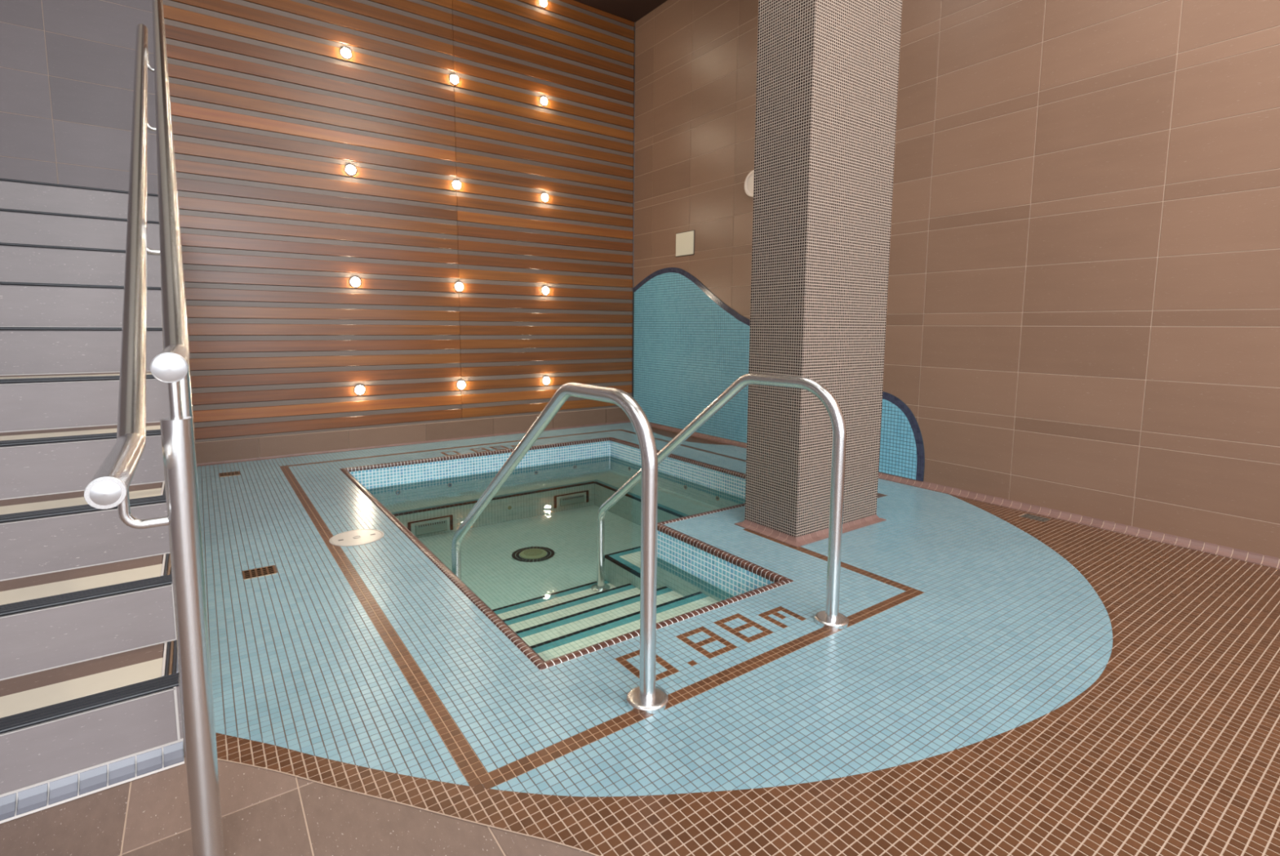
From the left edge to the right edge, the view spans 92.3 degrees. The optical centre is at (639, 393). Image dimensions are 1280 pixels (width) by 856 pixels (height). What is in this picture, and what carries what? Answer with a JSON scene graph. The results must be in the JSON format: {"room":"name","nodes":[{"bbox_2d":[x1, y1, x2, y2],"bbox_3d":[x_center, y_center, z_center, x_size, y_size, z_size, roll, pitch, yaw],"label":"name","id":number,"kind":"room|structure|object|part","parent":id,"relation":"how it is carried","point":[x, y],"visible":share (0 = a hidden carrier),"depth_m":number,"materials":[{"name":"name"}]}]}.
{"room":"indoor hot tub area","nodes":[
{"label":"indoor hot tub area","id":0,"kind":"room"},
{"bbox_2d":[0,0,635,466],"bbox_3d":[-2.569,-1.673,5.282,6.342,4.498,0.240,-4,8,-36],"label":"wall","id":1,"kind":"structure","parent":0,"point":[268,115],"depth_m":5.33,"materials":[{"name":"brown wood"}]},
{"bbox_2d":[339,47,351,59],"bbox_3d":[-2.436,-2.825,5.102,0.092,0.092,0.035,-4,8,-36],"label":"wall lamp","id":2,"kind":"object","parent":1,"relation":"attached to","point":[345,52],"visible":1,"depth_m":5.10,"materials":[{"name":"white"}]},
{"bbox_2d":[344,164,356,175],"bbox_3d":[-2.443,-1.892,5.202,0.092,0.092,0.035,-4,8,-36],"label":"wall lamp","id":3,"kind":"object","parent":1,"relation":"attached to","point":[350,169],"visible":1,"depth_m":5.20,"materials":[{"name":"white"}]},
{"bbox_2d":[349,276,360,287],"bbox_3d":[-2.451,-0.960,5.303,0.092,0.092,0.035,-4,8,-36],"label":"wall lamp","id":4,"kind":"object","parent":1,"relation":"attached to","point":[355,282],"visible":1,"depth_m":5.30,"materials":[{"name":"white"}]},
{"bbox_2d":[354,384,365,395],"bbox_3d":[-2.458,-0.029,5.403,0.092,0.092,0.035,-4,8,-36],"label":"wall lamp","id":5,"kind":"object","parent":1,"relation":"attached to","point":[359,389],"visible":1,"depth_m":5.40,"materials":[{"name":"white"}]},
{"bbox_2d":[448,74,458,84],"bbox_3d":[-1.696,-2.876,5.632,0.092,0.092,0.035,-4,8,-36],"label":"wall lamp","id":6,"kind":"object","parent":1,"relation":"attached to","point":[454,79],"visible":1,"depth_m":5.62,"materials":[{"name":"white"}]},
{"bbox_2d":[451,179,461,190],"bbox_3d":[-1.703,-1.943,5.732,0.092,0.092,0.035,-4,8,-36],"label":"wall lamp","id":7,"kind":"object","parent":1,"relation":"attached to","point":[456,184],"visible":1,"depth_m":5.72,"materials":[{"name":"white glass"}]},
{"bbox_2d":[453,281,463,291],"bbox_3d":[-1.711,-1.012,5.833,0.092,0.092,0.035,-4,8,-36],"label":"wall lamp","id":8,"kind":"object","parent":1,"relation":"attached to","point":[459,286],"visible":1,"depth_m":5.83,"materials":[{"name":"white"}]},
{"bbox_2d":[456,379,466,389],"bbox_3d":[-1.718,-0.081,5.934,0.092,0.092,0.035,-4,8,-36],"label":"wall lamp","id":9,"kind":"object","parent":1,"relation":"attached to","point":[460,384],"visible":1,"depth_m":5.92,"materials":[{"name":"white"}]},
{"bbox_2d":[538,0,546,8],"bbox_3d":[-0.949,-3.854,6.062,0.092,0.092,0.035,-4,8,-36],"label":"wall lamp","id":10,"kind":"object","parent":1,"relation":"attached to","point":[543,3],"visible":1,"depth_m":6.06,"materials":[{"name":"white"}]},
{"bbox_2d":[539,96,547,106],"bbox_3d":[-0.956,-2.928,6.162,0.092,0.092,0.035,-4,8,-36],"label":"wall lamp","id":11,"kind":"object","parent":1,"relation":"attached to","point":[544,101],"visible":1,"depth_m":6.15,"materials":[{"name":"white"}]},
{"bbox_2d":[540,192,548,202],"bbox_3d":[-0.963,-1.995,6.263,0.092,0.092,0.035,-4,8,-36],"label":"wall lamp","id":12,"kind":"object","parent":1,"relation":"attached to","point":[544,197],"visible":1,"depth_m":6.25,"materials":[{"name":"white"}]},
{"bbox_2d":[541,285,549,294],"bbox_3d":[-0.970,-1.063,6.363,0.092,0.092,0.035,-4,8,-36],"label":"wall lamp","id":13,"kind":"object","parent":1,"relation":"attached to","point":[545,290],"visible":1,"depth_m":6.35,"materials":[{"name":"white"}]},
{"bbox_2d":[542,376,550,384],"bbox_3d":[-0.978,-0.132,6.464,0.092,0.092,0.035,-4,8,-36],"label":"wall lamp","id":14,"kind":"object","parent":1,"relation":"attached to","point":[546,380],"visible":1,"depth_m":6.46,"materials":[{"name":"white glass"}]},
{"bbox_3d":[-0.081,-1.948,6.947,0.007,4.218,0.036,-4,8,-36],"label":"edge trim","id":15,"kind":"part","parent":1,"relation":"part of","materials":[{"name":"brown wood"}]},
{"bbox_2d":[573,0,667,22],"bbox_3d":[0.169,-3.512,1.282,6.342,0.110,9.554,-4,8,-36],"label":"ceiling","id":16,"kind":"structure","parent":0,"point":[633,11],"depth_m":6.38,"materials":[{"name":"brown"}]},
{"bbox_2d":[0,422,1279,855],"bbox_3d":[0.169,0.955,1.726,6.024,0.066,9.231,-4,8,-36],"label":"floor","id":17,"kind":"structure","parent":0,"point":[998,681],"depth_m":1.80,"materials":[{"name":"brown mosaic tile"},{"name":"blue mosaic"},{"name":"grout"}]},
{"bbox_2d":[0,177,185,822],"bbox_3d":[-3.049,-0.089,2.522,1.842,1.789,3.981,-4,8,-36],"label":"stairs","id":18,"kind":"structure","parent":17,"relation":"on","point":[91,695],"depth_m":1.85,"materials":[{"name":"grey tile"}]},
{"bbox_3d":[-1.599,0.320,2.061,0.005,0.009,0.209,-4,8,-36],"label":"edge trim","id":19,"kind":"part","parent":18,"relation":"part of","materials":[{"name":"grey tile"}]},
{"bbox_3d":[-1.444,0.520,1.865,0.005,0.009,0.209,-4,8,-36],"label":"edge trim","id":20,"kind":"part","parent":18,"relation":"part of","materials":[{"name":"white metal"}]},
{"bbox_3d":[-1.290,0.720,1.668,0.005,0.009,0.209,-4,8,-36],"label":"edge trim","id":21,"kind":"part","parent":18,"relation":"part of","materials":[{"name":"silver metal"}]},
{"bbox_2d":[84,0,224,855],"bbox_3d":[-1.793,-0.687,2.296,0.159,3.046,3.563,-4,8,-36],"label":"stair handrail","id":22,"kind":"object","parent":17,"relation":"on","point":[108,487],"visible":1,"depth_m":1.20,"materials":[{"name":"silver metal"}]},
{"bbox_3d":[-1.727,-0.897,2.103,0.050,1.854,3.209,-4,8,-36],"label":"rail","id":23,"kind":"part","parent":22,"relation":"part of","materials":[{"name":"silver metal"}]},
{"bbox_3d":[-1.777,-1.191,2.279,0.052,2.040,3.517,-4,8,-36],"label":"rail","id":24,"kind":"part","parent":22,"relation":"part of","materials":[{"name":"silver metal"}]},
{"bbox_3d":[-1.515,-0.141,2.024,0.047,0.934,0.047,-4,8,-36],"label":"post","id":25,"kind":"part","parent":22,"relation":"part of","materials":[{"name":"silver metal"}]},
{"bbox_3d":[-0.857,0.506,1.183,0.050,0.926,0.050,-4,8,-36],"label":"post","id":26,"kind":"part","parent":22,"relation":"part of","materials":[{"name":"silver metal"}]},
{"bbox_2d":[218,471,239,476],"bbox_3d":[-3.023,0.595,4.528,0.126,0.005,0.132,-4,8,-36],"label":"floor grate","id":27,"kind":"object","parent":17,"relation":"on","point":[234,473],"visible":1,"depth_m":4.52,"materials":[{"name":"black metal"}]},
{"bbox_2d":[241,564,276,579],"bbox_3d":[-1.697,0.798,2.742,0.123,0.005,0.110,-4,8,-36],"label":"floor grate","id":28,"kind":"object","parent":17,"relation":"on","point":[251,574],"visible":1,"depth_m":2.74,"materials":[{"name":"black metal"}]},
{"bbox_2d":[328,528,383,546],"bbox_3d":[-1.472,0.748,3.200,0.260,0.006,0.260,-4,8,-36],"label":"lid","id":29,"kind":"object","parent":17,"relation":"on","point":[358,536],"visible":1,"depth_m":3.19,"materials":[{"name":"plastic"}]},
{"bbox_2d":[339,436,793,670],"bbox_3d":[-0.308,0.968,4.098,2.529,0.623,3.441,-4,8,-36],"label":"hot tub","id":30,"kind":"object","parent":17,"relation":"in","point":[548,609],"visible":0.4,"depth_m":4.62,"materials":[{"name":"teal tile"}]},
{"bbox_2d":[407,514,453,535],"bbox_3d":[-1.614,1.028,4.756,0.345,0.121,0.025,-4,8,-36],"label":"grille","id":31,"kind":"object","parent":30,"relation":"attached to","point":[439,524],"visible":0.96,"depth_m":4.75,"materials":[{"name":"grey plastic"}]},
{"bbox_3d":[-1.232,0.869,5.041,1.998,0.014,0.020,-4,8,-36],"label":"black trim","id":32,"kind":"part","parent":30,"relation":"part of","materials":[{"name":"black tile"}]},
{"bbox_2d":[506,503,513,511],"bbox_3d":[-1.088,0.955,5.140,0.066,0.066,0.007,-4,8,-36],"label":"jet","id":33,"kind":"object","parent":30,"relation":"attached to","point":[509,507],"visible":1,"depth_m":5.14,"materials":[{"name":"plastic"}]},
{"bbox_2d":[511,546,555,561],"bbox_3d":[-0.764,1.142,4.405,0.308,0.016,0.308,-4,8,-36],"label":"floor drain","id":34,"kind":"object","parent":30,"relation":"on","point":[531,553],"visible":1,"depth_m":4.38,"materials":[{"name":"beige plastic"}]},
{"bbox_3d":[-0.664,1.194,3.504,1.096,0.014,0.020,-4,8,-36],"label":"step trim","id":35,"kind":"part","parent":30,"relation":"part of","materials":[{"name":"black tile"}]},
{"bbox_2d":[451,382,668,714],"bbox_3d":[-0.457,0.611,2.457,0.123,1.379,1.769,-4,8,-36],"label":"grab rail","id":36,"kind":"object","parent":30,"relation":"attached to","point":[646,698],"visible":0.88,"depth_m":1.78,"materials":[{"name":"silver metal"}]},
{"bbox_3d":[-0.498,1.147,3.268,1.096,0.014,0.020,-4,8,-36],"label":"step trim","id":37,"kind":"part","parent":30,"relation":"part of","materials":[{"name":"black tile"}]},
{"bbox_2d":[554,489,588,507],"bbox_3d":[-0.604,0.942,5.478,0.350,0.109,0.025,-4,8,-36],"label":"grille","id":38,"kind":"object","parent":30,"relation":"attached to","point":[571,499],"visible":1,"depth_m":5.47,"materials":[{"name":"grey plastic"}]},
{"bbox_3d":[-0.315,1.099,3.045,1.139,0.014,0.020,-4,8,-36],"label":"step trim","id":39,"kind":"part","parent":30,"relation":"part of","materials":[{"name":"black tile"}]},
{"bbox_3d":[-0.149,1.052,2.809,1.139,0.014,0.020,-4,8,-36],"label":"step trim","id":40,"kind":"part","parent":30,"relation":"part of","materials":[{"name":"black tile"}]},
{"bbox_3d":[-0.089,1.028,3.645,0.020,0.014,0.428,-4,8,-36],"label":"black trim","id":41,"kind":"part","parent":30,"relation":"part of","materials":[{"name":"black tile"}]},
{"bbox_3d":[0.149,0.984,4.069,0.899,0.014,0.020,-4,8,-36],"label":"black trim","id":42,"kind":"part","parent":30,"relation":"part of","materials":[{"name":"black tile"}]},
{"bbox_3d":[0.054,0.885,4.982,0.020,0.014,1.581,-4,8,-36],"label":"black trim","id":43,"kind":"part","parent":30,"relation":"part of","materials":[{"name":"black tile"}]},
{"bbox_2d":[591,373,848,629],"bbox_3d":[0.248,0.562,2.957,0.123,1.379,1.756,-4,8,-36],"label":"grab rail","id":44,"kind":"object","parent":30,"relation":"attached to","point":[830,617],"visible":0.99,"depth_m":2.30,"materials":[{"name":"silver metal"}]},
{"bbox_2d":[1020,513,1051,521],"bbox_3d":[2.332,0.734,3.627,0.088,0.005,0.132,-4,8,-36],"label":"floor grate","id":45,"kind":"object","parent":17,"relation":"on","point":[1025,515],"visible":1,"depth_m":3.63,"materials":[{"name":"black metal"}]},
{"bbox_2d":[734,0,902,546],"bbox_3d":[0.996,-1.452,3.276,0.781,4.401,0.445,-4,8,-36],"label":"column","id":46,"kind":"structure","parent":0,"point":[828,70],"depth_m":3.17,"materials":[{"name":"beige tile"}]},
{"bbox_2d":[633,0,1279,568],"bbox_3d":[2.642,-1.432,3.309,0.205,4.422,9.554,-4,8,-36],"label":"wall","id":47,"kind":"structure","parent":0,"point":[1082,322],"depth_m":3.54,"materials":[{"name":"beige tile"}]},
{"bbox_2d":[675,230,694,257],"bbox_3d":[0.455,-1.515,6.239,0.009,0.240,0.290,-4,8,-36],"label":"cover plate","id":48,"kind":"object","parent":47,"relation":"attached to","point":[685,241],"visible":1,"depth_m":6.22,"materials":[{"name":"beige plastic"}]},
{"bbox_2d":[744,169,754,197],"bbox_3d":[1.007,-1.846,5.416,0.031,0.229,0.229,-4,8,-36],"label":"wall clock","id":49,"kind":"object","parent":47,"relation":"attached to","point":[748,183],"visible":0.45,"depth_m":5.45,"materials":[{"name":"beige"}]},
{"bbox_2d":[632,266,924,480],"bbox_3d":[0.955,-0.383,5.653,0.010,1.683,3.553,-4,8,-36],"label":"panel","id":50,"kind":"object","parent":47,"relation":"attached to","point":[689,346],"visible":0.66,"depth_m":6.18,"materials":[{"name":"blue tile"}]}
]}

